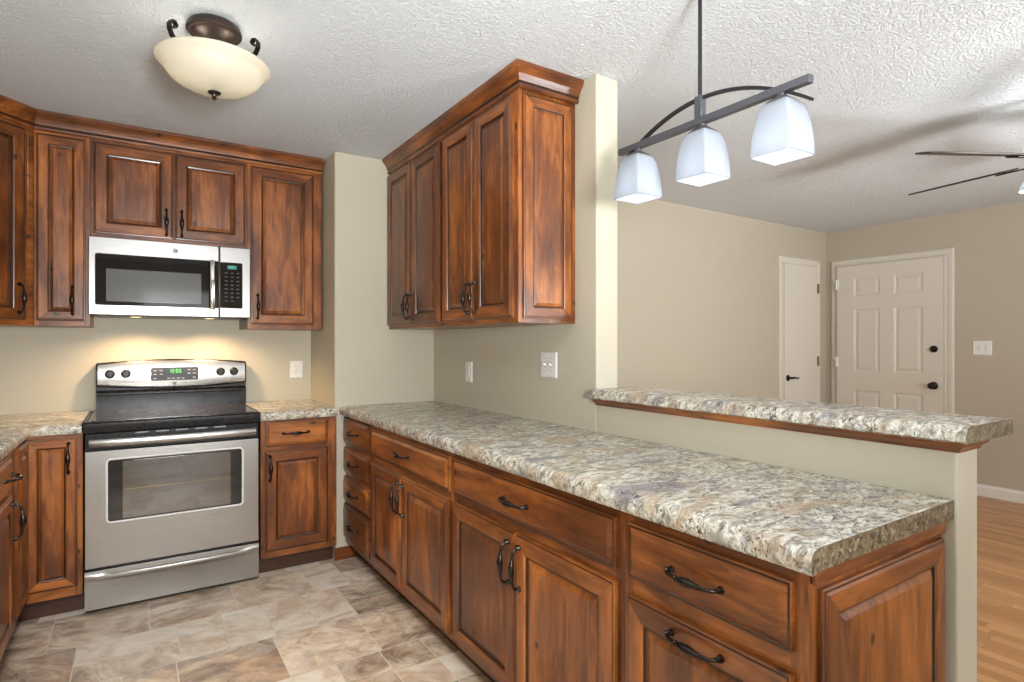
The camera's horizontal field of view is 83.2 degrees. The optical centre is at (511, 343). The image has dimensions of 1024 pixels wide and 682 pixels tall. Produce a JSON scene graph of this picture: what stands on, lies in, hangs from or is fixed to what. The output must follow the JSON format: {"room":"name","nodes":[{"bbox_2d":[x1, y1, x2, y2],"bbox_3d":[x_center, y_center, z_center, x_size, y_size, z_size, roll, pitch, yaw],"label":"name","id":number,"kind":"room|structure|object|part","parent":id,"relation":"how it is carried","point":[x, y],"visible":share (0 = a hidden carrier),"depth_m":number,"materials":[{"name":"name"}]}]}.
{"room":"kitchen","nodes":[
{"label":"kitchen","id":0,"kind":"room"},
{"bbox_2d":[0,316,310,414],"bbox_3d":[-2.254,0.067,3.314,2.113,2.406,0.100,0,0,-33],"label":"wall","id":1,"kind":"structure","parent":0,"point":[43,369],"depth_m":3.28,"materials":[{"name":"beige paint"}]},
{"bbox_2d":[0,118,37,326],"bbox_3d":[-2.602,-0.574,2.662,0.614,0.972,0.606,0,0,-33],"label":"upper cabinet","id":2,"kind":"object","parent":1,"relation":"attached to","point":[16,140],"visible":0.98,"depth_m":2.72,"materials":[{"name":"brown wood"}]},
{"bbox_3d":[-2.371,-0.573,2.600,0.021,0.918,0.337,0,0,12],"label":"door","id":3,"kind":"part","parent":2,"relation":"part of","materials":[{"name":"brown wood"}]},
{"bbox_3d":[-2.313,-0.216,2.725,0.046,0.153,0.020,0,0,12],"label":"handle","id":4,"kind":"part","parent":2,"relation":"part of","materials":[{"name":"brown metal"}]},
{"bbox_2d":[34,130,93,327],"bbox_3d":[-2.312,-0.574,2.985,0.224,0.972,0.383,0,0,-33],"label":"upper cabinet","id":5,"kind":"object","parent":1,"relation":"attached to","point":[61,161],"visible":1,"depth_m":2.86,"materials":[{"name":"brown wood"}]},
{"bbox_3d":[-2.185,-0.216,2.866,0.020,0.153,0.046,0,0,-33],"label":"handle","id":6,"kind":"part","parent":5,"relation":"part of","materials":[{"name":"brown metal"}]},
{"bbox_2d":[90,139,246,248],"bbox_3d":[-1.911,-0.805,3.247,0.735,0.510,0.383,0,0,-33],"label":"upper cabinet","id":7,"kind":"object","parent":1,"relation":"attached to","point":[137,192],"visible":0.99,"depth_m":3.10,"materials":[{"name":"brown wood"}]},
{"bbox_3d":[-1.985,-0.799,3.035,0.350,0.466,0.021,0,0,-33],"label":"door","id":8,"kind":"part","parent":7,"relation":"part of","materials":[{"name":"brown wood"}]},
{"bbox_3d":[-1.848,-0.652,3.087,0.020,0.153,0.046,0,0,-33],"label":"handle","id":9,"kind":"part","parent":7,"relation":"part of","materials":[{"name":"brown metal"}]},
{"bbox_2d":[88,236,249,319],"bbox_3d":[-1.903,-0.345,3.238,0.752,0.402,0.407,0,0,-33],"label":"microwave","id":10,"kind":"object","parent":7,"relation":"attached to","point":[128,278],"visible":0.99,"depth_m":3.08,"materials":[{"name":"silver metal"}]},
{"bbox_3d":[-1.872,-0.329,3.069,0.559,0.258,0.005,0,0,-33],"label":"door glass","id":11,"kind":"part","parent":10,"relation":"part of","materials":[{"name":"black glass"}]},
{"bbox_3d":[-1.911,-0.150,3.251,0.692,0.012,0.250,0,0,-33],"label":"underside panel","id":12,"kind":"part","parent":10,"relation":"part of","materials":[{"name":"silver metal"}]},
{"bbox_3d":[-1.654,-0.326,3.185,0.026,0.275,0.046,0,0,-33],"label":"handle","id":13,"kind":"part","parent":10,"relation":"part of","materials":[{"name":"silver metal"}]},
{"bbox_3d":[-1.788,-0.652,3.126,0.020,0.153,0.046,0,0,-33],"label":"handle","id":14,"kind":"part","parent":7,"relation":"part of","materials":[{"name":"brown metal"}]},
{"bbox_3d":[-1.685,-0.799,3.231,0.350,0.466,0.021,0,0,-33],"label":"door","id":15,"kind":"part","parent":7,"relation":"part of","materials":[{"name":"brown wood"}]},
{"bbox_2d":[239,163,320,330],"bbox_3d":[-1.427,-0.574,3.564,0.421,0.972,0.383,0,0,-33],"label":"upper cabinet","id":16,"kind":"object","parent":1,"relation":"attached to","point":[284,205],"visible":1,"depth_m":3.44,"materials":[{"name":"brown wood"}]},
{"bbox_2d":[0,95,323,174],"bbox_3d":[-1.864,-1.091,3.068,1.698,0.090,0.273,0,0,-43],"label":"crown molding","id":17,"kind":"structure","parent":16,"relation":"attached to","point":[11,110],"depth_m":3.06,"materials":[{"name":"brown wood"}]},
{"bbox_3d":[-1.467,-0.216,3.336,0.020,0.153,0.046,0,0,-33],"label":"handle","id":18,"kind":"part","parent":16,"relation":"part of","materials":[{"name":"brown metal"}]},
{"bbox_2d":[290,361,302,377],"bbox_3d":[-1.417,0.169,3.795,0.082,0.114,0.008,0,0,-33],"label":"wall outlet","id":19,"kind":"object","parent":1,"relation":"attached to","point":[296,367],"visible":1,"depth_m":3.79,"materials":[{"name":"white plastic"}]},
{"bbox_2d":[311,151,433,556],"bbox_3d":[-0.901,0.067,3.869,0.759,2.406,0.652,0,0,-33],"label":"wall","id":20,"kind":"structure","parent":0,"point":[356,358],"depth_m":3.49,"materials":[{"name":"beige paint"}]},
{"bbox_2d":[334,545,357,560],"bbox_3d":[-0.982,1.235,3.416,0.136,0.070,0.016,0,0,-33],"label":"baseboard","id":21,"kind":"structure","parent":20,"relation":"attached to","point":[340,553],"depth_m":3.41,"materials":[{"name":"brown wood"}]},
{"bbox_2d":[0,0,1023,232],"bbox_3d":[1.568,-1.166,2.074,7.155,0.060,6.357,0,0,-33],"label":"ceiling","id":22,"kind":"structure","parent":0,"point":[895,80],"depth_m":2.42,"materials":[{"name":"white paint"}]},
{"bbox_2d":[154,13,269,99],"bbox_3d":[-1.060,-1.002,2.055,0.368,0.268,0.368,0,0,-33],"label":"ceiling light","id":23,"kind":"object","parent":22,"relation":"attached to","point":[208,62],"visible":1,"depth_m":1.98,"materials":[{"name":"beige glass"}]},
{"bbox_3d":[-1.089,-0.986,1.960,0.016,0.148,0.183,0,0,17],"label":"scroll arm","id":24,"kind":"part","parent":23,"relation":"part of","materials":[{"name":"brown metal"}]},
{"bbox_3d":[-0.965,-0.986,2.026,0.183,0.148,0.016,0,0,17],"label":"scroll arm","id":25,"kind":"part","parent":23,"relation":"part of","materials":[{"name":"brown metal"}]},
{"bbox_2d":[614,0,814,203],"bbox_3d":[0.596,-0.827,1.829,0.122,0.618,0.729,0,0,-33],"label":"pendant light","id":26,"kind":"object","parent":22,"relation":"hanging from","point":[782,133],"visible":1,"depth_m":1.77,"materials":[{"name":"white glass"}]},
{"bbox_3d":[0.449,-0.595,2.055,0.122,0.155,0.122,0,0,-33],"label":"lamp shade","id":27,"kind":"part","parent":26,"relation":"part of","materials":[{"name":"white glass"}]},
{"bbox_3d":[0.596,-0.936,1.829,0.012,0.365,0.012,0,0,-33],"label":"rod","id":28,"kind":"part","parent":26,"relation":"part of","materials":[{"name":"grey metal"}]},
{"bbox_3d":[0.602,-0.595,1.821,0.122,0.155,0.122,0,0,-33],"label":"lamp shade","id":29,"kind":"part","parent":26,"relation":"part of","materials":[{"name":"white glass"}]},
{"bbox_3d":[0.748,-0.595,1.597,0.122,0.155,0.122,0,0,-33],"label":"lamp shade","id":30,"kind":"part","parent":26,"relation":"part of","materials":[{"name":"white glass"}]},
{"bbox_2d":[908,151,1023,194],"bbox_3d":[2.490,-0.916,2.585,1.307,0.438,1.323,0,0,-33],"label":"ceiling fan","id":31,"kind":"object","parent":22,"relation":"hanging from","point":[948,153],"visible":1,"depth_m":2.54,"materials":[{"name":"grey metal"}]},
{"bbox_3d":[2.302,-0.830,2.975,0.132,0.008,0.475,-16,6,-21],"label":"blade","id":32,"kind":"part","parent":31,"relation":"part of","materials":[{"name":"brown wood"}]},
{"bbox_3d":[2.012,-0.830,2.522,0.475,0.008,0.132,0,15,-3],"label":"blade","id":33,"kind":"part","parent":31,"relation":"part of","materials":[{"name":"grey"}]},
{"bbox_3d":[2.369,-0.737,2.624,0.100,0.079,0.100,0,0,-33],"label":"lamp shade","id":34,"kind":"part","parent":31,"relation":"part of","materials":[{"name":"white glass"}]},
{"bbox_2d":[0,495,1023,681],"bbox_3d":[1.595,1.295,2.033,6.955,0.050,6.257,0,0,-33],"label":"floor","id":35,"kind":"structure","parent":0,"point":[330,620],"depth_m":2.53,"materials":[{"name":"tile"}]},
{"bbox_2d":[0,452,26,660],"bbox_3d":[-2.037,0.843,1.868,0.665,0.855,0.756,0,0,-33],"label":"base cabinet","id":36,"kind":"object","parent":35,"relation":"on","point":[7,504],"visible":0.95,"depth_m":2.14,"materials":[{"name":"brown wood"}]},
{"bbox_3d":[-1.776,0.501,1.976,0.021,0.138,0.612,0,0,-33],"label":"drawer","id":37,"kind":"part","parent":36,"relation":"part of","materials":[{"name":"brown wood"}]},
{"bbox_3d":[-1.776,0.855,1.976,0.021,0.538,0.612,0,0,-33],"label":"door","id":38,"kind":"part","parent":36,"relation":"part of","materials":[{"name":"brown wood"}]},
{"bbox_3d":[-1.821,0.792,2.009,0.019,0.755,0.756,0,0,-33],"label":"frame","id":39,"kind":"part","parent":36,"relation":"part of","materials":[{"name":"brown wood"}]},
{"bbox_3d":[-1.856,0.500,2.156,0.046,0.021,0.153,0,0,-33],"label":"handle","id":40,"kind":"part","parent":36,"relation":"part of","materials":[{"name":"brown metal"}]},
{"bbox_3d":[-1.903,0.684,2.227,0.046,0.153,0.020,0,0,-33],"label":"handle","id":41,"kind":"part","parent":36,"relation":"part of","materials":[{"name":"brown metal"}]},
{"bbox_2d":[12,431,84,628],"bbox_3d":[-2.429,0.843,2.601,0.812,0.855,0.897,0,0,-33],"label":"base cabinet","id":42,"kind":"object","parent":35,"relation":"on","point":[49,555],"visible":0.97,"depth_m":2.62,"materials":[{"name":"brown wood"}]},
{"bbox_3d":[-2.100,0.778,2.472,0.021,0.692,0.225,0,0,-33],"label":"door","id":43,"kind":"part","parent":42,"relation":"part of","materials":[{"name":"brown wood"}]},
{"bbox_2d":[0,410,89,460],"bbox_3d":[-2.223,0.392,2.272,0.822,0.048,1.676,0,0,-33],"label":"countertop","id":44,"kind":"structure","parent":42,"relation":"on","point":[14,428],"depth_m":2.65,"materials":[{"name":"stone"}]},
{"bbox_3d":[-2.098,0.778,2.628,0.190,0.692,0.021,0,0,-33],"label":"door","id":45,"kind":"part","parent":42,"relation":"part of","materials":[{"name":"brown wood"}]},
{"bbox_3d":[-2.029,0.524,2.636,0.020,0.153,0.046,0,0,-33],"label":"handle","id":46,"kind":"part","parent":42,"relation":"part of","materials":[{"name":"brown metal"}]},
{"bbox_2d":[83,359,259,611],"bbox_3d":[-1.822,0.679,3.128,0.774,1.182,0.660,0,0,-33],"label":"range","id":47,"kind":"object","parent":35,"relation":"on","point":[172,445],"visible":1,"depth_m":2.92,"materials":[{"name":"silver metal"}]},
{"bbox_3d":[-2.200,0.167,3.156,0.048,0.048,0.034,0,0,-33],"label":"knob","id":48,"kind":"part","parent":47,"relation":"part of","materials":[{"name":"black plastic"}]},
{"bbox_3d":[-2.139,0.167,3.196,0.048,0.048,0.034,0,0,-33],"label":"knob","id":49,"kind":"part","parent":47,"relation":"part of","materials":[{"name":"black plastic"}]},
{"bbox_2d":[83,403,259,433],"bbox_3d":[-1.820,0.390,3.113,0.760,0.056,0.571,0,0,-33],"label":"cooktop","id":50,"kind":"object","parent":47,"relation":"in","point":[156,417],"depth_m":2.96,"materials":[{"name":"black glass"}]},
{"bbox_3d":[-1.953,0.171,3.349,0.735,0.154,0.037,0,0,-33],"label":"control panel","id":51,"kind":"part","parent":47,"relation":"part of","materials":[{"name":"silver metal"}]},
{"bbox_3d":[-1.677,1.157,2.893,0.751,0.182,0.042,0,0,-33],"label":"storage drawer","id":52,"kind":"part","parent":47,"relation":"part of","materials":[{"name":"silver metal"}]},
{"bbox_3d":[-1.679,0.777,2.897,0.751,0.549,0.034,0,0,-33],"label":"oven door","id":53,"kind":"part","parent":47,"relation":"part of","materials":[{"name":"silver metal"}]},
{"bbox_3d":[-1.661,0.464,2.869,0.717,0.038,0.050,0,0,-33],"label":"oven handle","id":54,"kind":"part","parent":47,"relation":"part of","materials":[{"name":"silver metal"}]},
{"bbox_3d":[-1.743,0.167,3.455,0.048,0.048,0.034,0,0,-33],"label":"knob","id":55,"kind":"part","parent":47,"relation":"part of","materials":[{"name":"black plastic"}]},
{"bbox_3d":[-1.682,0.167,3.495,0.048,0.048,0.034,0,0,-33],"label":"knob","id":56,"kind":"part","parent":47,"relation":"part of","materials":[{"name":"black plastic"}]},
{"bbox_2d":[258,416,335,572],"bbox_3d":[-1.335,0.843,3.457,0.410,0.855,0.662,0,0,-33],"label":"base cabinet","id":57,"kind":"object","parent":35,"relation":"on","point":[297,457],"visible":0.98,"depth_m":3.22,"materials":[{"name":"brown wood"}]},
{"bbox_3d":[-1.301,0.675,3.111,0.020,0.153,0.046,0,0,-33],"label":"handle","id":58,"kind":"part","parent":57,"relation":"part of","materials":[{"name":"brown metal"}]},
{"bbox_2d":[244,399,337,420],"bbox_3d":[-1.346,0.392,3.473,0.415,0.048,0.626,0,0,-33],"label":"countertop","id":59,"kind":"structure","parent":57,"relation":"on","point":[302,408],"depth_m":3.28,"materials":[{"name":"stone"}]},
{"bbox_3d":[-1.196,0.493,3.217,0.336,0.138,0.021,0,0,-33],"label":"drawer","id":60,"kind":"part","parent":57,"relation":"part of","materials":[{"name":"brown wood"}]},
{"bbox_3d":[-1.188,0.492,3.185,0.153,0.021,0.046,0,0,-33],"label":"handle","id":61,"kind":"part","parent":57,"relation":"part of","materials":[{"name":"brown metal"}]},
{"bbox_3d":[-1.196,0.858,3.217,0.336,0.544,0.021,0,0,-33],"label":"door","id":62,"kind":"part","parent":57,"relation":"part of","materials":[{"name":"brown wood"}]},
{"bbox_2d":[344,417,386,581],"bbox_3d":[-0.647,0.843,3.363,0.637,0.855,0.462,0,0,-33],"label":"base cabinet","id":63,"kind":"object","parent":35,"relation":"on","point":[358,456],"visible":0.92,"depth_m":3.17,"materials":[{"name":"brown wood"}]},
{"bbox_3d":[-0.899,0.844,3.210,0.046,0.021,0.153,0,0,-33],"label":"handle","id":64,"kind":"part","parent":63,"relation":"part of","materials":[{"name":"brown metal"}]},
{"bbox_3d":[-0.899,0.675,3.210,0.046,0.021,0.153,0,0,-33],"label":"handle","id":65,"kind":"part","parent":63,"relation":"part of","materials":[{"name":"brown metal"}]},
{"bbox_3d":[-0.899,1.032,3.210,0.046,0.021,0.153,0,0,-33],"label":"handle","id":66,"kind":"part","parent":63,"relation":"part of","materials":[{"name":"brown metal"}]},
{"bbox_3d":[-0.899,0.503,3.210,0.046,0.021,0.153,0,0,-33],"label":"handle","id":67,"kind":"part","parent":63,"relation":"part of","materials":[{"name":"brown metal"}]},
{"bbox_3d":[-0.872,1.036,3.225,0.021,0.197,0.434,0,0,-33],"label":"drawer","id":68,"kind":"part","parent":63,"relation":"part of","materials":[{"name":"brown wood"}]},
{"bbox_3d":[-0.872,0.847,3.225,0.021,0.142,0.434,0,0,-33],"label":"drawer","id":69,"kind":"part","parent":63,"relation":"part of","materials":[{"name":"brown wood"}]},
{"bbox_3d":[-0.872,0.678,3.225,0.021,0.144,0.434,0,0,-33],"label":"drawer","id":70,"kind":"part","parent":63,"relation":"part of","materials":[{"name":"brown wood"}]},
{"bbox_3d":[-0.872,0.506,3.225,0.021,0.148,0.434,0,0,-33],"label":"drawer","id":71,"kind":"part","parent":63,"relation":"part of","materials":[{"name":"brown wood"}]},
{"bbox_3d":[-0.851,0.792,3.230,0.019,0.755,0.462,0,0,-33],"label":"frame","id":72,"kind":"part","parent":63,"relation":"part of","materials":[{"name":"brown wood"}]},
{"bbox_2d":[370,426,470,660],"bbox_3d":[-0.268,0.843,2.784,0.637,0.855,0.922,0,0,-33],"label":"base cabinet","id":73,"kind":"object","parent":35,"relation":"on","point":[412,481],"visible":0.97,"depth_m":2.53,"materials":[{"name":"brown wood"}]},
{"bbox_3d":[-0.618,0.878,2.837,0.021,0.532,0.416,0,0,-33],"label":"door","id":74,"kind":"part","parent":73,"relation":"part of","materials":[{"name":"brown wood"}]},
{"bbox_3d":[-0.548,0.714,2.672,0.046,0.153,0.020,0,0,-33],"label":"handle","id":75,"kind":"part","parent":73,"relation":"part of","materials":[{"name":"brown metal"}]},
{"bbox_3d":[-0.511,0.714,2.615,0.046,0.153,0.020,0,0,-33],"label":"handle","id":76,"kind":"part","parent":73,"relation":"part of","materials":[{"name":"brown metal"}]},
{"bbox_3d":[-0.515,0.510,2.622,0.046,0.021,0.153,0,0,-33],"label":"handle","id":77,"kind":"part","parent":73,"relation":"part of","materials":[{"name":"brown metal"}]},
{"bbox_3d":[-0.489,0.513,2.639,0.021,0.134,0.888,0,0,-33],"label":"drawer","id":78,"kind":"part","parent":73,"relation":"part of","materials":[{"name":"brown wood"}]},
{"bbox_3d":[-0.374,0.878,2.463,0.021,0.532,0.466,0,0,-33],"label":"door","id":79,"kind":"part","parent":73,"relation":"part of","materials":[{"name":"brown wood"}]},
{"bbox_2d":[453,454,624,681],"bbox_3d":[0.242,0.843,2.003,0.637,0.855,0.943,0,0,-33],"label":"base cabinet","id":80,"kind":"object","parent":35,"relation":"on","point":[539,569],"visible":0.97,"depth_m":1.77,"materials":[{"name":"brown wood"}]},
{"bbox_3d":[-0.106,0.878,2.053,0.021,0.532,0.438,0,0,-33],"label":"door","id":81,"kind":"part","parent":80,"relation":"part of","materials":[{"name":"brown wood"}]},
{"bbox_3d":[-0.030,0.714,1.879,0.046,0.153,0.020,0,0,-33],"label":"handle","id":82,"kind":"part","parent":80,"relation":"part of","materials":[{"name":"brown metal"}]},
{"bbox_3d":[-0.006,0.510,1.843,0.046,0.021,0.153,0,0,-33],"label":"handle","id":83,"kind":"part","parent":80,"relation":"part of","materials":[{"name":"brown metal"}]},
{"bbox_3d":[0.007,0.714,1.823,0.046,0.153,0.020,0,0,-33],"label":"handle","id":84,"kind":"part","parent":80,"relation":"part of","materials":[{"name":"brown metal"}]},
{"bbox_3d":[0.020,0.513,1.861,0.021,0.134,0.899,0,0,-33],"label":"drawer","id":85,"kind":"part","parent":80,"relation":"part of","materials":[{"name":"brown wood"}]},
{"bbox_3d":[0.141,0.878,1.675,0.021,0.532,0.455,0,0,-33],"label":"door","id":86,"kind":"part","parent":80,"relation":"part of","materials":[{"name":"brown wood"}]},
{"bbox_2d":[339,401,953,576],"bbox_3d":[0.012,0.392,2.381,0.611,0.048,2.836,0,0,-33],"label":"countertop","id":87,"kind":"structure","parent":80,"relation":"on","point":[808,523],"depth_m":1.50,"materials":[{"name":"stone"}]},
{"bbox_2d":[625,512,945,681],"bbox_3d":[0.635,0.843,1.402,0.637,0.855,0.494,0,0,-33],"label":"base cabinet","id":88,"kind":"object","parent":35,"relation":"on","point":[697,609],"visible":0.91,"depth_m":1.22,"materials":[{"name":"brown wood"}]},
{"bbox_3d":[0.383,0.514,1.248,0.046,0.021,0.153,0,0,-33],"label":"handle","id":89,"kind":"part","parent":88,"relation":"part of","materials":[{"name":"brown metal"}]},
{"bbox_3d":[0.383,0.657,1.248,0.046,0.021,0.153,0,0,-33],"label":"handle","id":90,"kind":"part","parent":88,"relation":"part of","materials":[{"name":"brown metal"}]},
{"bbox_3d":[0.409,0.884,1.265,0.021,0.519,0.430,0,0,-33],"label":"door","id":91,"kind":"part","parent":88,"relation":"part of","materials":[{"name":"brown wood"}]},
{"bbox_3d":[0.409,0.515,1.265,0.021,0.134,0.430,0,0,-33],"label":"drawer","id":92,"kind":"part","parent":88,"relation":"part of","materials":[{"name":"brown wood"}]},
{"bbox_3d":[0.425,0.792,1.277,0.019,0.755,0.473,0,0,-33],"label":"frame","id":93,"kind":"part","parent":88,"relation":"part of","materials":[{"name":"brown wood"}]},
{"bbox_3d":[0.794,0.431,1.223,0.566,0.033,0.012,0,0,-33],"label":"moulding","id":94,"kind":"part","parent":88,"relation":"part of","materials":[{"name":"brown wood"}]},
{"bbox_3d":[0.801,0.803,1.228,0.528,0.682,0.021,0,0,-33],"label":"panel","id":95,"kind":"part","parent":88,"relation":"part of","materials":[{"name":"brown wood"}]},
{"bbox_2d":[434,74,976,681],"bbox_3d":[0.321,0.067,2.580,0.123,2.406,2.842,0,0,-33],"label":"wall","id":96,"kind":"structure","parent":0,"point":[507,379],"depth_m":2.43,"materials":[{"name":"beige paint"}]},
{"bbox_2d":[388,138,492,329],"bbox_3d":[-0.454,-0.574,3.316,0.366,0.972,0.752,0,0,-33],"label":"upper cabinet","id":97,"kind":"object","parent":96,"relation":"attached to","point":[415,188],"visible":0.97,"depth_m":3.19,"materials":[{"name":"brown wood"}]},
{"bbox_3d":[-0.661,-0.571,3.397,0.021,0.922,0.358,0,0,-33],"label":"door","id":98,"kind":"part","parent":97,"relation":"part of","materials":[{"name":"brown wood"}]},
{"bbox_3d":[-0.606,-0.210,3.255,0.046,0.153,0.020,0,0,-33],"label":"handle","id":99,"kind":"part","parent":97,"relation":"part of","materials":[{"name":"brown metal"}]},
{"bbox_3d":[-0.571,-0.210,3.202,0.046,0.153,0.020,0,0,-33],"label":"handle","id":100,"kind":"part","parent":97,"relation":"part of","materials":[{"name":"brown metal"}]},
{"bbox_3d":[-0.545,-0.574,3.256,0.019,0.972,0.752,0,0,-33],"label":"frame","id":101,"kind":"part","parent":97,"relation":"part of","materials":[{"name":"brown wood"}]},
{"bbox_3d":[-0.464,-0.571,3.096,0.021,0.922,0.350,0,0,-33],"label":"door","id":102,"kind":"part","parent":97,"relation":"part of","materials":[{"name":"brown wood"}]},
{"bbox_2d":[382,58,583,174],"bbox_3d":[-0.244,-1.091,3.014,0.346,0.090,1.494,0,0,-33],"label":"crown molding","id":103,"kind":"structure","parent":97,"relation":"attached to","point":[519,73],"depth_m":2.51,"materials":[{"name":"brown wood"}]},
{"bbox_2d":[465,362,471,381],"bbox_3d":[-0.252,0.162,3.336,0.009,0.116,0.080,0,0,-33],"label":"switch plate","id":104,"kind":"object","parent":96,"relation":"attached to","point":[468,365],"visible":1,"depth_m":3.33,"materials":[{"name":"white plastic"}]},
{"bbox_2d":[442,88,574,326],"bbox_3d":[-0.059,-0.574,2.711,0.366,0.972,0.694,0,0,-33],"label":"upper cabinet","id":105,"kind":"object","parent":96,"relation":"attached to","point":[508,173],"visible":1,"depth_m":2.47,"materials":[{"name":"brown wood"}]},
{"bbox_3d":[-0.262,-0.571,2.786,0.021,0.922,0.321,0,0,-33],"label":"door","id":106,"kind":"part","parent":105,"relation":"part of","materials":[{"name":"brown wood"}]},
{"bbox_3d":[-0.216,-0.210,2.660,0.046,0.153,0.020,0,0,-33],"label":"handle","id":107,"kind":"part","parent":105,"relation":"part of","materials":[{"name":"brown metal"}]},
{"bbox_3d":[-0.181,-0.210,2.606,0.046,0.153,0.020,0,0,-33],"label":"handle","id":108,"kind":"part","parent":105,"relation":"part of","materials":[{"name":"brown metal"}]},
{"bbox_3d":[-0.153,-0.574,2.657,0.019,0.972,0.681,0,0,-33],"label":"frame","id":109,"kind":"part","parent":105,"relation":"part of","materials":[{"name":"brown wood"}]},
{"bbox_3d":[-0.084,-0.571,2.514,0.021,0.922,0.318,0,0,-33],"label":"door","id":110,"kind":"part","parent":105,"relation":"part of","materials":[{"name":"brown wood"}]},
{"bbox_3d":[0.155,-0.570,2.444,0.254,0.928,0.013,0,0,-33],"label":"panel","id":111,"kind":"part","parent":105,"relation":"part of","materials":[{"name":"brown wood"}]},
{"bbox_2d":[541,352,556,377],"bbox_3d":[0.165,0.098,2.688,0.019,0.120,0.124,0,0,-33],"label":"switch plate","id":112,"kind":"object","parent":96,"relation":"attached to","point":[548,359],"visible":1,"depth_m":2.68,"materials":[{"name":"white plastic"}]},
{"bbox_2d":[588,387,1012,452],"bbox_3d":[0.794,0.223,1.927,0.298,0.067,1.298,0,0,-33],"label":"countertop","id":113,"kind":"structure","parent":96,"relation":"on","point":[955,433],"depth_m":1.61,"materials":[{"name":"stone"}]},
{"bbox_2d":[617,200,825,402],"bbox_3d":[1.480,0.067,4.833,4.283,2.406,0.100,0,0,-33],"label":"wall","id":114,"kind":"structure","parent":0,"point":[697,288],"depth_m":4.85,"materials":[{"name":"beige paint"}]},
{"bbox_2d":[778,256,819,401],"bbox_3d":[2.834,0.220,5.605,0.703,2.101,0.090,0,0,-33],"label":"door","id":115,"kind":"structure","parent":114,"relation":"in","point":[798,279],"depth_m":5.58,"materials":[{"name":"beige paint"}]},
{"bbox_3d":[2.671,0.325,5.480,0.140,0.060,0.060,0,0,-33],"label":"handle","id":116,"kind":"part","parent":115,"relation":"part of","materials":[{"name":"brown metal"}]},
{"bbox_2d":[826,201,1023,490],"bbox_3d":[4.759,0.067,3.640,0.100,2.406,5.486,0,0,-33],"label":"wall","id":117,"kind":"structure","parent":0,"point":[988,242],"depth_m":4.82,"materials":[{"name":"beige paint"}]},
{"bbox_2d":[831,247,954,413],"bbox_3d":[3.489,0.220,5.389,0.113,2.101,1.046,0,0,-33],"label":"door","id":118,"kind":"structure","parent":117,"relation":"in","point":[893,316],"depth_m":5.34,"materials":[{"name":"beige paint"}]},
{"bbox_3d":[3.682,0.368,5.055,0.071,0.068,0.068,0,0,-33],"label":"knob","id":119,"kind":"part","parent":118,"relation":"part of","materials":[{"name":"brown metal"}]},
{"bbox_2d":[973,341,991,354],"bbox_3d":[3.920,0.035,4.813,0.019,0.118,0.130,0,0,-33],"label":"switch plate","id":120,"kind":"object","parent":117,"relation":"attached to","point":[979,347],"visible":1,"depth_m":4.81,"materials":[{"name":"white plastic"}]},
{"bbox_2d":[977,484,1023,503],"bbox_3d":[5.014,1.222,3.144,0.016,0.095,4.378,0,0,-33],"label":"baseboard","id":121,"kind":"structure","parent":117,"relation":"attached to","point":[1000,493],"depth_m":4.71,"materials":[{"name":"white paint"}]}
]}

